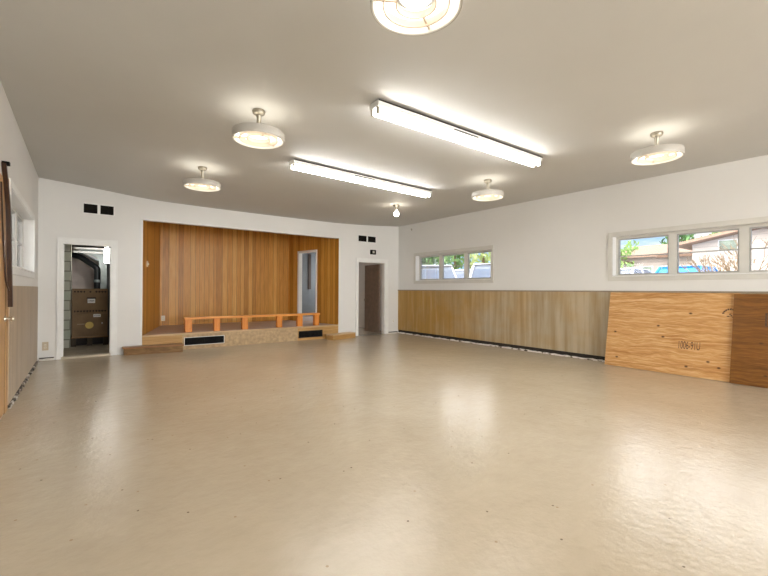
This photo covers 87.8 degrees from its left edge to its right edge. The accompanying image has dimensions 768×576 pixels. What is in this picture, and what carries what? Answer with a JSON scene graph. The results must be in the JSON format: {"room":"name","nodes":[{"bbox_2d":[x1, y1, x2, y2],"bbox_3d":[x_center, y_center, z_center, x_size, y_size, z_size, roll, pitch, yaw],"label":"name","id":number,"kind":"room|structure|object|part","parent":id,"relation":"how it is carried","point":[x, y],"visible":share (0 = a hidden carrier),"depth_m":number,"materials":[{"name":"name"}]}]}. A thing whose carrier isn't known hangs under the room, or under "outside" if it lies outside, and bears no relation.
{"room":"community hall","nodes":[
{"label":"community hall","id":0,"kind":"room"},
{"bbox_2d":[0,81,38,417],"bbox_3d":[-2.483,-0.378,2.120,0.216,3.450,20.300,1,0,-37],"label":"wall","id":1,"kind":"structure","parent":0,"point":[22,332],"depth_m":5.01,"materials":[{"name":"paint"}]},
{"bbox_2d":[0,173,14,418],"bbox_3d":[-3.517,0.069,3.701,0.082,2.360,1.070,1,0,-37],"label":"door","id":2,"kind":"structure","parent":1,"relation":"in","point":[4,307],"depth_m":3.86,"materials":[{"name":"brown wood"}]},
{"bbox_2d":[0,161,12,306],"bbox_3d":[-3.627,-0.501,3.830,0.056,1.380,0.472,1,0,-37],"label":"strap","id":3,"kind":"object","parent":2,"relation":"hanging from","point":[9,280],"visible":1,"depth_m":3.88,"materials":[{"name":"black fabric"}]},
{"bbox_3d":[-3.604,-0.471,3.792,0.017,1.000,0.385,0,0,-34],"label":"strap cord","id":4,"kind":"part","parent":3,"relation":"part of","materials":[{"name":"brown leather"}]},
{"bbox_3d":[-3.820,0.069,4.039,0.007,2.360,0.165,1,0,-37],"label":"casing","id":5,"kind":"part","parent":2,"relation":"part of","materials":[{"name":"brown wood"}]},
{"bbox_3d":[-3.700,0.304,3.945,0.076,0.064,0.064,1,0,-37],"label":"knob","id":6,"kind":"part","parent":2,"relation":"part of","materials":[{"name":"silver metal"}]},
{"bbox_3d":[-3.939,0.589,4.196,0.012,1.230,0.228,1,0,-37],"label":"panel","id":7,"kind":"part","parent":1,"relation":"part of","materials":[{"name":"brown wood"}]},
{"bbox_3d":[-4.473,0.590,4.902,0.012,1.230,1.538,1,0,-37],"label":"panel","id":8,"kind":"part","parent":1,"relation":"part of","materials":[{"name":"beige wood"}]},
{"bbox_2d":[9,178,35,277],"bbox_3d":[-4.707,-0.638,5.102,0.205,0.975,2.690,1,0,-37],"label":"window","id":9,"kind":"structure","parent":1,"relation":"in","point":[17,220],"depth_m":5.40,"materials":[{"name":"white paint"}]},
{"bbox_3d":[-4.764,-0.638,5.058,0.006,0.737,0.735,1,0,-37],"label":"glass pane","id":10,"kind":"part","parent":9,"relation":"part of","materials":[{"name":"white"}]},
{"bbox_3d":[-4.764,-0.638,5.058,0.040,0.753,0.751,1,0,-37],"label":"sash","id":11,"kind":"part","parent":9,"relation":"part of","materials":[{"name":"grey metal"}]},
{"bbox_3d":[-4.764,-0.638,5.058,0.060,0.825,2.540,1,0,-37],"label":"frame","id":12,"kind":"part","parent":9,"relation":"part of","materials":[{"name":"paint"}]},
{"bbox_3d":[-5.282,-0.638,5.743,0.006,0.737,0.735,1,0,-37],"label":"glass pane","id":13,"kind":"part","parent":9,"relation":"part of","materials":[{"name":"white"}]},
{"bbox_3d":[-5.282,-0.638,5.743,0.040,0.753,0.751,1,0,-37],"label":"sash","id":14,"kind":"part","parent":9,"relation":"part of","materials":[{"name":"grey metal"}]},
{"bbox_3d":[-4.685,-0.234,5.119,0.144,0.015,2.538,1,0,-37],"label":"sill","id":15,"kind":"part","parent":9,"relation":"part of","materials":[{"name":"white paint"}]},
{"bbox_2d":[7,360,38,408],"bbox_3d":[-4.900,1.198,5.481,0.042,0.105,3.380,1,0,-37],"label":"baseboard","id":16,"kind":"structure","parent":1,"relation":"attached to","point":[26,379],"depth_m":4.99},
{"bbox_3d":[-5.408,0.591,6.138,0.012,1.230,1.558,1,0,-37],"label":"panel","id":17,"kind":"part","parent":1,"relation":"part of","materials":[{"name":"beige wood"}]},
{"bbox_2d":[63,244,71,347],"bbox_3d":[-6.816,-0.196,8.347,0.424,2.900,0.740,1,0,-37],"label":"pier","id":18,"kind":"object","parent":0,"point":[67,248],"visible":0.07,"depth_m":8.15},
{"bbox_2d":[71,247,98,334],"bbox_3d":[-7.304,-0.242,9.632,1.196,3.000,0.100,1,0,-37],"label":"wall","id":19,"kind":"structure","parent":0,"point":[82,274],"depth_m":9.59,"materials":[{"name":"grey paint"}]},
{"bbox_2d":[72,252,100,288],"bbox_3d":[-6.848,0.203,9.124,0.617,2.050,0.142,0,0,-20],"label":"flue pipe","id":20,"kind":"object","parent":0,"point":[97,272],"visible":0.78,"depth_m":9.14,"materials":[{"name":"black metal"}]},
{"bbox_2d":[72,245,107,247],"bbox_3d":[-6.446,-1.026,8.420,1.091,0.095,2.870,1,0,-37],"label":"ceiling","id":21,"kind":"structure","parent":0,"point":[72,245],"depth_m":9.39,"materials":[{"name":"white paint"}]},
{"bbox_2d":[107,247,109,342],"bbox_3d":[-5.981,-0.239,8.771,0.085,3.000,2.870,1,0,-37],"label":"wall","id":22,"kind":"structure","parent":0,"point":[108,264],"depth_m":9.05,"materials":[{"name":"grey paint"}]},
{"bbox_2d":[74,247,104,253],"bbox_3d":[-6.469,-0.830,8.822,0.631,0.139,0.044,1,0,-37],"label":"pipe","id":23,"kind":"object","parent":22,"relation":"attached to","point":[74,247],"visible":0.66,"depth_m":8.78,"materials":[{"name":"white metal"}]},
{"bbox_2d":[76,249,106,288],"bbox_3d":[-6.965,-0.231,9.489,0.588,1.380,0.398,1,0,-37],"label":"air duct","id":24,"kind":"object","parent":22,"relation":"attached to","point":[98,257],"visible":0.67,"depth_m":9.46,"materials":[{"name":"white metal"}]},
{"bbox_2d":[104,248,109,263],"bbox_3d":[-5.967,-0.698,8.601,0.105,0.335,0.120,1,0,-37],"label":"wall light","id":25,"kind":"object","parent":22,"relation":"attached to","point":[106,250],"visible":0.96,"depth_m":8.56,"materials":[{"name":"white paint"}]},
{"bbox_2d":[142,220,159,334],"bbox_3d":[-5.169,-0.210,8.815,0.081,2.950,2.280,0,0,-22],"label":"wall","id":26,"kind":"structure","parent":0,"point":[150,289],"depth_m":8.70,"materials":[{"name":"brown wood"}]},
{"bbox_2d":[37,178,398,359],"bbox_3d":[-2.799,-0.345,9.298,7.976,3.450,0.130,1,0,-37],"label":"wall","id":27,"kind":"structure","parent":0,"point":[60,204],"depth_m":7.68,"materials":[{"name":"paint"}]},
{"bbox_2d":[42,342,47,350],"bbox_3d":[-5.857,1.007,6.894,0.085,0.145,0.012,1,0,-37],"label":"wall outlet","id":28,"kind":"object","parent":27,"relation":"attached to","point":[44,344],"visible":1,"depth_m":6.88,"materials":[{"name":"beige plastic"}]},
{"bbox_2d":[39,357,53,360],"bbox_3d":[-5.835,1.227,6.891,0.200,0.050,0.042,1,0,-37],"label":"baseboard","id":29,"kind":"structure","parent":27,"relation":"attached to","point":[45,358],"depth_m":6.90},
{"bbox_2d":[56,237,117,359],"bbox_3d":[-5.416,0.181,7.299,0.887,2.151,0.160,1,0,-37],"label":"door frame","id":30,"kind":"structure","parent":27,"relation":"in","point":[113,245],"depth_m":7.24,"materials":[{"name":"white paint"}]},
{"bbox_2d":[83,203,114,215],"bbox_3d":[-5.256,-1.447,7.351,0.478,0.193,0.012,1,0,-37],"label":"air vent","id":31,"kind":"object","parent":27,"relation":"in","point":[88,208],"visible":1,"depth_m":7.34,"materials":[{"name":"black metal"}]},
{"bbox_3d":[-5.356,-1.448,7.280,0.203,0.165,0.004,1,0,-37],"label":"panel","id":32,"kind":"part","parent":31,"relation":"part of","materials":[{"name":"black metal"}]},
{"bbox_3d":[-5.160,-1.446,7.429,0.203,0.165,0.004,1,0,-37],"label":"panel","id":33,"kind":"part","parent":31,"relation":"part of","materials":[{"name":"black metal"}]},
{"bbox_2d":[140,218,339,335],"bbox_3d":[-2.951,-0.201,9.107,4.468,2.280,0.032,1,0,-37],"label":"trim","id":34,"kind":"structure","parent":27,"relation":"attached to","point":[142,219],"depth_m":8.43,"materials":[{"name":"white paint"}]},
{"bbox_2d":[358,235,375,242],"bbox_3d":[-0.464,-1.349,10.977,0.604,0.188,0.012,1,0,-37],"label":"air vent","id":35,"kind":"object","parent":27,"relation":"in","point":[361,238],"visible":1,"depth_m":10.96,"materials":[{"name":"black metal"}]},
{"bbox_3d":[-0.342,-1.348,11.074,0.266,0.160,0.004,1,0,-37],"label":"panel","id":36,"kind":"part","parent":35,"relation":"part of","materials":[{"name":"black metal"}]},
{"bbox_2d":[355,257,388,335],"bbox_3d":[-0.599,0.242,11.447,1.107,2.121,0.957,1,0,-37],"label":"door","id":37,"kind":"structure","parent":27,"relation":"in","point":[372,272],"depth_m":11.45,"materials":[{"name":"white paint"}]},
{"bbox_2d":[160,222,288,325],"bbox_3d":[-4.233,-0.194,10.940,3.460,2.950,0.080,1,0,-37],"label":"wall","id":38,"kind":"structure","parent":0,"point":[205,271],"depth_m":10.76,"materials":[{"name":"brown wood"}]},
{"bbox_2d":[303,316,312,321],"bbox_3d":[-2.195,1.133,12.274,1.400,0.330,2.650,1,0,-37],"label":"floor","id":39,"kind":"structure","parent":0,"point":[308,318],"depth_m":12.66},
{"bbox_2d":[302,252,315,316],"bbox_3d":[-2.912,-0.225,13.445,1.650,3.050,0.080,1,0,-37],"label":"wall","id":40,"kind":"structure","parent":0,"point":[308,295],"depth_m":13.62,"materials":[{"name":"grey paint"}]},
{"bbox_2d":[308,254,310,288],"bbox_3d":[-2.545,-0.557,13.659,0.100,1.200,0.022,1,0,-37],"label":"board","id":41,"kind":"object","parent":40,"relation":"attached to","point":[309,255],"visible":1,"depth_m":13.64,"materials":[{"name":"grey wood"}]},
{"bbox_2d":[288,235,338,324],"bbox_3d":[-1.999,-0.181,11.211,2.242,2.950,0.080,0,0,42],"label":"wall","id":42,"kind":"structure","parent":0,"point":[327,248],"depth_m":10.88,"materials":[{"name":"brown wood"}]},
{"bbox_2d":[297,249,316,312],"bbox_3d":[-2.153,-0.053,11.348,0.880,2.025,0.120,0,0,42],"label":"door frame","id":43,"kind":"structure","parent":42,"relation":"in","point":[299,257],"depth_m":11.57,"materials":[{"name":"white paint"}]},
{"bbox_2d":[0,327,767,575],"bbox_3d":[0.791,1.361,4.533,8.576,0.230,20.800,1,0,-37],"label":"floor","id":44,"kind":"structure","parent":0,"point":[394,454],"depth_m":2.84,"materials":[{"name":"paint"}]},
{"bbox_2d":[70,335,107,346],"bbox_3d":[-6.416,1.129,8.691,0.650,0.198,0.550,1,0,-37],"label":"pallet","id":45,"kind":"object","parent":44,"relation":"on","point":[86,340],"visible":0.86,"depth_m":8.59,"materials":[{"name":"brown wood"}]},
{"bbox_2d":[72,313,107,336],"bbox_3d":[-6.411,0.786,8.688,0.616,0.479,0.522,1,0,-37],"label":"carton","id":46,"kind":"object","parent":45,"relation":"on","point":[96,324],"visible":0.86,"depth_m":8.48,"materials":[{"name":"brown cardboard"}]},
{"bbox_2d":[72,289,107,313],"bbox_3d":[-6.408,0.280,8.691,0.616,0.531,0.522,1,0,-37],"label":"carton","id":47,"kind":"object","parent":46,"relation":"on","point":[84,301],"visible":1,"depth_m":8.48,"materials":[{"name":"brown cardboard"}]},
{"bbox_2d":[122,343,183,355],"bbox_3d":[-4.462,1.189,7.729,1.010,0.150,0.319,1,0,-37],"label":"wooden step","id":48,"kind":"structure","parent":44,"relation":"on","point":[170,347],"depth_m":7.67,"materials":[{"name":"brown wood"}]},
{"bbox_2d":[142,320,337,349],"bbox_3d":[-3.612,1.110,9.966,4.403,0.338,2.202,1,0,-37],"label":"stage platform","id":49,"kind":"object","parent":44,"relation":"on","point":[258,332],"visible":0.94,"depth_m":9.18,"materials":[{"name":"beige wood"}]},
{"bbox_2d":[184,335,224,345],"bbox_3d":[-3.798,1.109,8.451,0.798,0.171,0.012,1,0,-37],"label":"vent","id":50,"kind":"object","parent":49,"relation":"attached to","point":[202,340],"visible":1,"depth_m":8.44,"materials":[{"name":"black metal"}]},
{"bbox_2d":[183,313,319,332],"bbox_3d":[-2.925,0.783,9.277,3.155,0.318,0.140,1,0,-37],"label":"bench","id":51,"kind":"object","parent":49,"relation":"on","point":[299,316],"visible":1,"depth_m":9.05,"materials":[{"name":"orange wood"}]},
{"bbox_3d":[-4.113,0.797,8.378,0.135,0.268,0.090,1,0,-37],"label":"post","id":52,"kind":"part","parent":51,"relation":"part of","materials":[{"name":"orange wood"}]},
{"bbox_3d":[-3.659,0.801,8.721,0.125,0.268,0.090,1,0,-37],"label":"post","id":53,"kind":"part","parent":51,"relation":"part of","materials":[{"name":"orange wood"}]},
{"bbox_3d":[-3.178,0.805,9.086,0.130,0.268,0.090,1,0,-37],"label":"post","id":54,"kind":"part","parent":51,"relation":"part of","materials":[{"name":"orange wood"}]},
{"bbox_3d":[-2.924,0.649,9.278,3.155,0.050,0.140,1,0,-37],"label":"rail","id":55,"kind":"part","parent":51,"relation":"part of","materials":[{"name":"orange wood"}]},
{"bbox_3d":[-2.521,0.811,9.583,0.125,0.268,0.090,1,0,-37],"label":"post","id":56,"kind":"part","parent":51,"relation":"part of","materials":[{"name":"orange wood"}]},
{"bbox_3d":[-2.101,0.815,9.900,0.135,0.268,0.090,1,0,-37],"label":"post","id":57,"kind":"part","parent":51,"relation":"part of","materials":[{"name":"orange wood"}]},
{"bbox_3d":[-1.735,0.819,10.178,0.130,0.268,0.090,1,0,-37],"label":"post","id":58,"kind":"part","parent":51,"relation":"part of","materials":[{"name":"orange wood"}]},
{"bbox_2d":[298,330,322,337],"bbox_3d":[-1.826,1.144,9.943,0.655,0.170,0.012,1,0,-37],"label":"vent","id":59,"kind":"object","parent":49,"relation":"attached to","point":[312,333],"visible":1,"depth_m":9.94,"materials":[{"name":"black metal"}]},
{"bbox_2d":[326,332,355,339],"bbox_3d":[-1.096,1.227,10.222,0.256,0.135,0.812,0,0,40],"label":"wooden step","id":60,"kind":"structure","parent":44,"relation":"on","point":[344,335],"depth_m":10.09,"materials":[{"name":"brown wood"}]},
{"bbox_2d":[605,292,739,381],"bbox_3d":[4.375,0.688,6.188,0.236,1.228,1.718,1,0,-37],"label":"plywood sheet","id":61,"kind":"object","parent":44,"relation":"on","point":[685,334],"visible":1,"depth_m":6.11,"materials":[{"name":"brown wood"}]},
{"bbox_2d":[729,294,767,387],"bbox_3d":[5.449,0.691,4.710,0.255,1.218,2.060,1,0,-37],"label":"plywood sheet","id":62,"kind":"object","parent":44,"relation":"on","point":[749,345],"visible":1,"depth_m":5.37,"materials":[{"name":"brown wood"}]},
{"bbox_3d":[5.147,0.424,5.184,0.002,0.180,0.280,14,-9,-36],"label":"stamp frame","id":63,"kind":"part","parent":62,"relation":"part of","materials":[{"name":"brown wood"}]},
{"bbox_2d":[0,0,767,226],"bbox_3d":[0.809,-1.963,4.550,8.476,0.521,20.800,1,0,-37],"label":"ceiling","id":64,"kind":"structure","parent":0,"point":[127,97],"depth_m":3.56,"materials":[{"name":"paint"}]},
{"bbox_2d":[183,166,220,191],"bbox_3d":[-2.607,-1.586,5.726,0.494,0.295,0.494,1,0,-37],"label":"lamp","id":65,"kind":"object","parent":64,"relation":"hanging from","point":[202,184],"visible":1,"depth_m":5.68,"materials":[{"name":"glass"}]},
{"bbox_2d":[232,108,284,149],"bbox_3d":[-1.226,-1.588,3.900,0.494,0.295,0.494,1,0,-37],"label":"lamp","id":66,"kind":"object","parent":64,"relation":"hanging from","point":[257,135],"visible":1,"depth_m":3.86,"materials":[{"name":"metal"}]},
{"bbox_3d":[-1.226,-1.595,3.900,0.060,0.189,0.060,1,0,-37],"label":"stem","id":67,"kind":"part","parent":66,"relation":"part of","materials":[{"name":"metal"}]},
{"bbox_3d":[-1.226,-1.487,3.899,0.176,0.032,0.176,1,0,-37],"label":"lamp bulb","id":68,"kind":"part","parent":66,"relation":"part of","materials":[{"name":"white glass"}]},
{"bbox_2d":[289,159,431,197],"bbox_3d":[-0.227,-1.634,6.119,2.590,0.115,0.155,1,0,-39],"label":"fluorescent light","id":69,"kind":"object","parent":64,"relation":"attached to","point":[295,164],"visible":1,"depth_m":5.91,"materials":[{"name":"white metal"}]},
{"bbox_2d":[393,204,399,216],"bbox_3d":[0.254,-1.576,8.142,0.136,0.232,0.136,1,0,-37],"label":"lamp","id":70,"kind":"object","parent":64,"relation":"attached to","point":[396,206],"visible":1,"depth_m":8.11,"materials":[{"name":"metal"}]},
{"bbox_2d":[370,0,462,35],"bbox_3d":[0.172,-1.619,2.136,0.494,0.232,0.494,1,0,-37],"label":"lamp","id":71,"kind":"object","parent":64,"relation":"hanging from","point":[389,14],"visible":1,"depth_m":2.24,"materials":[{"name":"glass"}]},
{"bbox_3d":[0.172,-1.550,2.136,0.176,0.032,0.176,1,0,-37],"label":"lamp bulb","id":72,"kind":"part","parent":71,"relation":"part of","materials":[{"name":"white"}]},
{"bbox_2d":[369,99,542,167],"bbox_3d":[0.950,-1.636,4.414,2.590,0.115,0.155,1,0,-36],"label":"fluorescent light","id":73,"kind":"object","parent":64,"relation":"attached to","point":[382,109],"visible":1,"depth_m":4.17,"materials":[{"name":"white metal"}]},
{"bbox_2d":[472,179,503,200],"bbox_3d":[1.628,-1.555,6.260,0.494,0.283,0.494,1,0,-37],"label":"lamp","id":74,"kind":"object","parent":64,"relation":"hanging from","point":[488,194],"visible":1,"depth_m":6.20,"materials":[{"name":"glass"}]},
{"bbox_2d":[630,131,684,165],"bbox_3d":[2.986,-1.557,4.366,0.494,0.282,0.494,1,0,-37],"label":"lamp","id":75,"kind":"object","parent":64,"relation":"hanging from","point":[656,154],"visible":1,"depth_m":4.33,"materials":[{"name":"glass"}]},
{"bbox_3d":[2.986,-1.564,4.366,0.060,0.176,0.060,1,0,-37],"label":"stem","id":76,"kind":"part","parent":75,"relation":"part of","materials":[{"name":"metal"}]},
{"bbox_2d":[358,155,767,356],"bbox_3d":[4.020,-0.319,7.041,0.226,3.450,20.300,1,0,-37],"label":"wall","id":77,"kind":"structure","parent":0,"point":[551,289],"depth_m":7.69,"materials":[{"name":"paint"}]},
{"bbox_3d":[0.969,0.645,10.904,0.013,1.137,1.828,1,0,-37],"label":"panel","id":78,"kind":"part","parent":77,"relation":"part of","materials":[{"name":"brown wood"}]},
{"bbox_2d":[414,245,493,283],"bbox_3d":[1.710,-0.539,10.071,0.215,0.845,2.695,1,0,-37],"label":"window","id":79,"kind":"structure","parent":77,"relation":"in","point":[466,279],"depth_m":9.93,"materials":[{"name":"paint"}]},
{"bbox_3d":[1.253,-0.538,10.804,0.006,0.607,0.737,1,0,-37],"label":"glass pane","id":80,"kind":"part","parent":79,"relation":"part of","materials":[{"name":"white"}]},
{"bbox_3d":[1.253,-0.538,10.804,0.040,0.623,0.753,1,0,-37],"label":"sash","id":81,"kind":"part","parent":79,"relation":"part of","materials":[{"name":"grey metal"}]},
{"bbox_3d":[1.684,-0.200,10.051,0.154,0.015,2.543,1,0,-37],"label":"sill","id":82,"kind":"part","parent":79,"relation":"part of","materials":[{"name":"white paint"}]},
{"bbox_3d":[1.772,-0.538,10.118,0.040,0.623,0.753,1,0,-37],"label":"sash","id":83,"kind":"part","parent":79,"relation":"part of","materials":[{"name":"grey metal"}]},
{"bbox_3d":[2.291,-0.539,9.432,0.040,0.623,0.753,1,0,-37],"label":"sash","id":84,"kind":"part","parent":79,"relation":"part of","materials":[{"name":"grey metal"}]},
{"bbox_3d":[2.073,0.644,9.445,0.013,1.137,1.828,1,0,-37],"label":"panel","id":85,"kind":"part","parent":77,"relation":"part of","materials":[{"name":"brown wood"}]},
{"bbox_2d":[398,330,604,361],"bbox_3d":[3.388,1.253,7.677,0.042,0.105,9.880,1,0,-37],"label":"baseboard","id":86,"kind":"structure","parent":77,"relation":"attached to","point":[487,343],"depth_m":8.50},
{"bbox_3d":[3.177,0.643,7.986,0.013,1.137,1.828,1,0,-37],"label":"panel","id":87,"kind":"part","parent":77,"relation":"part of","materials":[{"name":"beige wood"}]},
{"bbox_3d":[4.281,0.642,6.527,0.013,1.137,1.828,1,0,-37],"label":"panel","id":88,"kind":"part","parent":77,"relation":"part of","materials":[{"name":"brown wood"}]},
{"bbox_2d":[608,216,767,280],"bbox_3d":[4.813,-0.542,5.971,0.215,0.845,2.697,1,0,-37],"label":"window","id":89,"kind":"structure","parent":77,"relation":"in","point":[745,271],"depth_m":6.14,"materials":[{"name":"paint"}]},
{"bbox_3d":[4.355,-0.541,6.704,0.040,0.623,0.754,1,0,-37],"label":"sash","id":90,"kind":"part","parent":89,"relation":"part of","materials":[{"name":"clear glass"}]},
{"bbox_3d":[4.787,-0.203,5.951,0.154,0.015,2.545,1,0,-37],"label":"sill","id":91,"kind":"part","parent":89,"relation":"part of","materials":[{"name":"white paint"}]},
{"bbox_3d":[4.875,-0.542,6.018,0.040,0.623,0.754,1,0,-37],"label":"sash","id":92,"kind":"part","parent":89,"relation":"part of","materials":[{"name":"glass"}]},
{"bbox_3d":[5.394,-0.542,5.332,0.040,0.623,0.754,1,0,-37],"label":"sash","id":93,"kind":"part","parent":89,"relation":"part of","materials":[{"name":"glass"}]},
{"label":"outside","id":94,"kind":"structure","parent":0,"visible":0},
{"bbox_3d":[23.895,1.344,38.822,69.750,1.050,105.000,1,0,-37],"label":"ground","id":95,"kind":"structure","parent":94,"visible":0},
{"bbox_2d":[423,256,454,269],"bbox_3d":[3.290,-2.387,30.037,3.245,6.211,4.254,1,0,-37],"label":"tree","id":96,"kind":"object","parent":95,"relation":"on","point":[426,261],"visible":0.02,"depth_m":29.53,"materials":[{"name":"green plant"}]},
{"bbox_2d":[423,265,456,278],"bbox_3d":[1.908,-0.140,15.207,1.816,1.450,4.375,0,0,7],"label":"car","id":97,"kind":"object","parent":95,"relation":"on","point":[428,273],"visible":0.06,"depth_m":14.51,"materials":[{"name":"silver metal"}]},
{"bbox_2d":[430,255,463,269],"bbox_3d":[6.289,-3.829,43.971,7.135,9.260,5.810,1,0,-37],"label":"tree","id":98,"kind":"object","parent":95,"relation":"on","point":[453,255],"visible":0.02,"depth_m":44.15,"materials":[{"name":"green plant"}]},
{"bbox_2d":[445,254,470,269],"bbox_3d":[6.184,-3.235,33.801,4.954,7.974,4.762,1,0,-37],"label":"tree","id":99,"kind":"object","parent":95,"relation":"on","point":[459,263],"visible":0.05,"depth_m":32.56,"materials":[{"name":"green plant"}]},
{"bbox_2d":[454,269,470,277],"bbox_3d":[4.632,-0.199,22.507,2.088,1.668,5.031,0,0,28],"label":"car","id":100,"kind":"object","parent":95,"relation":"on","point":[459,273],"visible":0.02,"depth_m":22.05,"materials":[{"name":"white paint"}]},
{"bbox_2d":[470,263,490,277],"bbox_3d":[3.957,-0.147,14.607,1.852,1.479,4.462,0,0,11],"label":"car","id":101,"kind":"object","parent":95,"relation":"on","point":[478,271],"visible":0.08,"depth_m":14.03,"materials":[{"name":"white paint"}]},
{"bbox_2d":[470,252,490,268],"bbox_3d":[7.288,-3.084,29.873,3.957,7.646,3.996,0,0,-21],"label":"tree","id":102,"kind":"object","parent":95,"relation":"on","point":[481,256],"visible":0.1,"depth_m":29.69,"materials":[{"name":"green plant"}]},
{"bbox_2d":[621,240,638,267],"bbox_3d":[14.217,-1.080,23.986,1.837,3.660,1.727,1,0,-37],"label":"tree","id":103,"kind":"object","parent":95,"relation":"on","point":[629,250],"visible":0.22,"depth_m":23.62,"materials":[{"name":"green plant"}]},
{"bbox_2d":[621,268,651,273],"bbox_3d":[10.793,-0.081,17.497,4.375,1.450,1.816,1,0,-37],"label":"car","id":104,"kind":"object","parent":95,"relation":"on","point":[623,270],"visible":0.04,"depth_m":16.39,"materials":[{"name":"white paint"}]},
{"bbox_2d":[621,244,691,272],"bbox_3d":[20.280,-1.183,26.933,9.300,3.850,7.400,1,0,-37],"label":"house","id":105,"kind":"structure","parent":95,"relation":"on","point":[652,262],"depth_m":25.91,"materials":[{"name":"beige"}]},
{"bbox_2d":[659,234,693,243],"bbox_3d":[27.296,-3.012,36.743,4.690,7.784,4.818,0,0,-9],"label":"tree","id":106,"kind":"object","parent":95,"relation":"on","point":[683,237],"visible":0.02,"depth_m":36.32,"materials":[{"name":"green plant"}]},
{"bbox_2d":[655,265,717,272],"bbox_3d":[12.356,-0.094,15.997,4.462,1.479,1.852,1,0,-37],"label":"car","id":107,"kind":"object","parent":95,"relation":"on","point":[662,269],"visible":0.09,"depth_m":15.10,"materials":[{"name":"blue paint"}]},
{"bbox_2d":[679,227,767,270],"bbox_3d":[18.765,-1.013,17.416,5.800,3.400,8.650,1,0,-37],"label":"house","id":108,"kind":"structure","parent":95,"relation":"on","point":[709,242],"depth_m":18.07,"materials":[{"name":"beige"}]},
{"bbox_3d":[15.584,-1.927,18.063,0.015,0.460,0.620,1,0,-37],"label":"pane","id":109,"kind":"part","parent":108,"relation":"part of","materials":[{"name":"glass"}]},
{"bbox_2d":[681,253,767,271],"bbox_3d":[9.332,-0.215,11.101,1.858,1.700,1.985,0,0,17],"label":"bare shrub","id":110,"kind":"object","parent":95,"relation":"on","point":[698,269],"visible":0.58,"depth_m":11.03,"materials":[{"name":"plant"}]},
{"bbox_2d":[706,235,767,270],"bbox_3d":[8.367,-0.299,9.131,1.591,1.842,1.552,1,0,-37],"label":"bare shrub","id":111,"kind":"object","parent":95,"relation":"on","point":[735,251],"visible":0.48,"depth_m":9.08,"materials":[{"name":"plant"}]}
]}

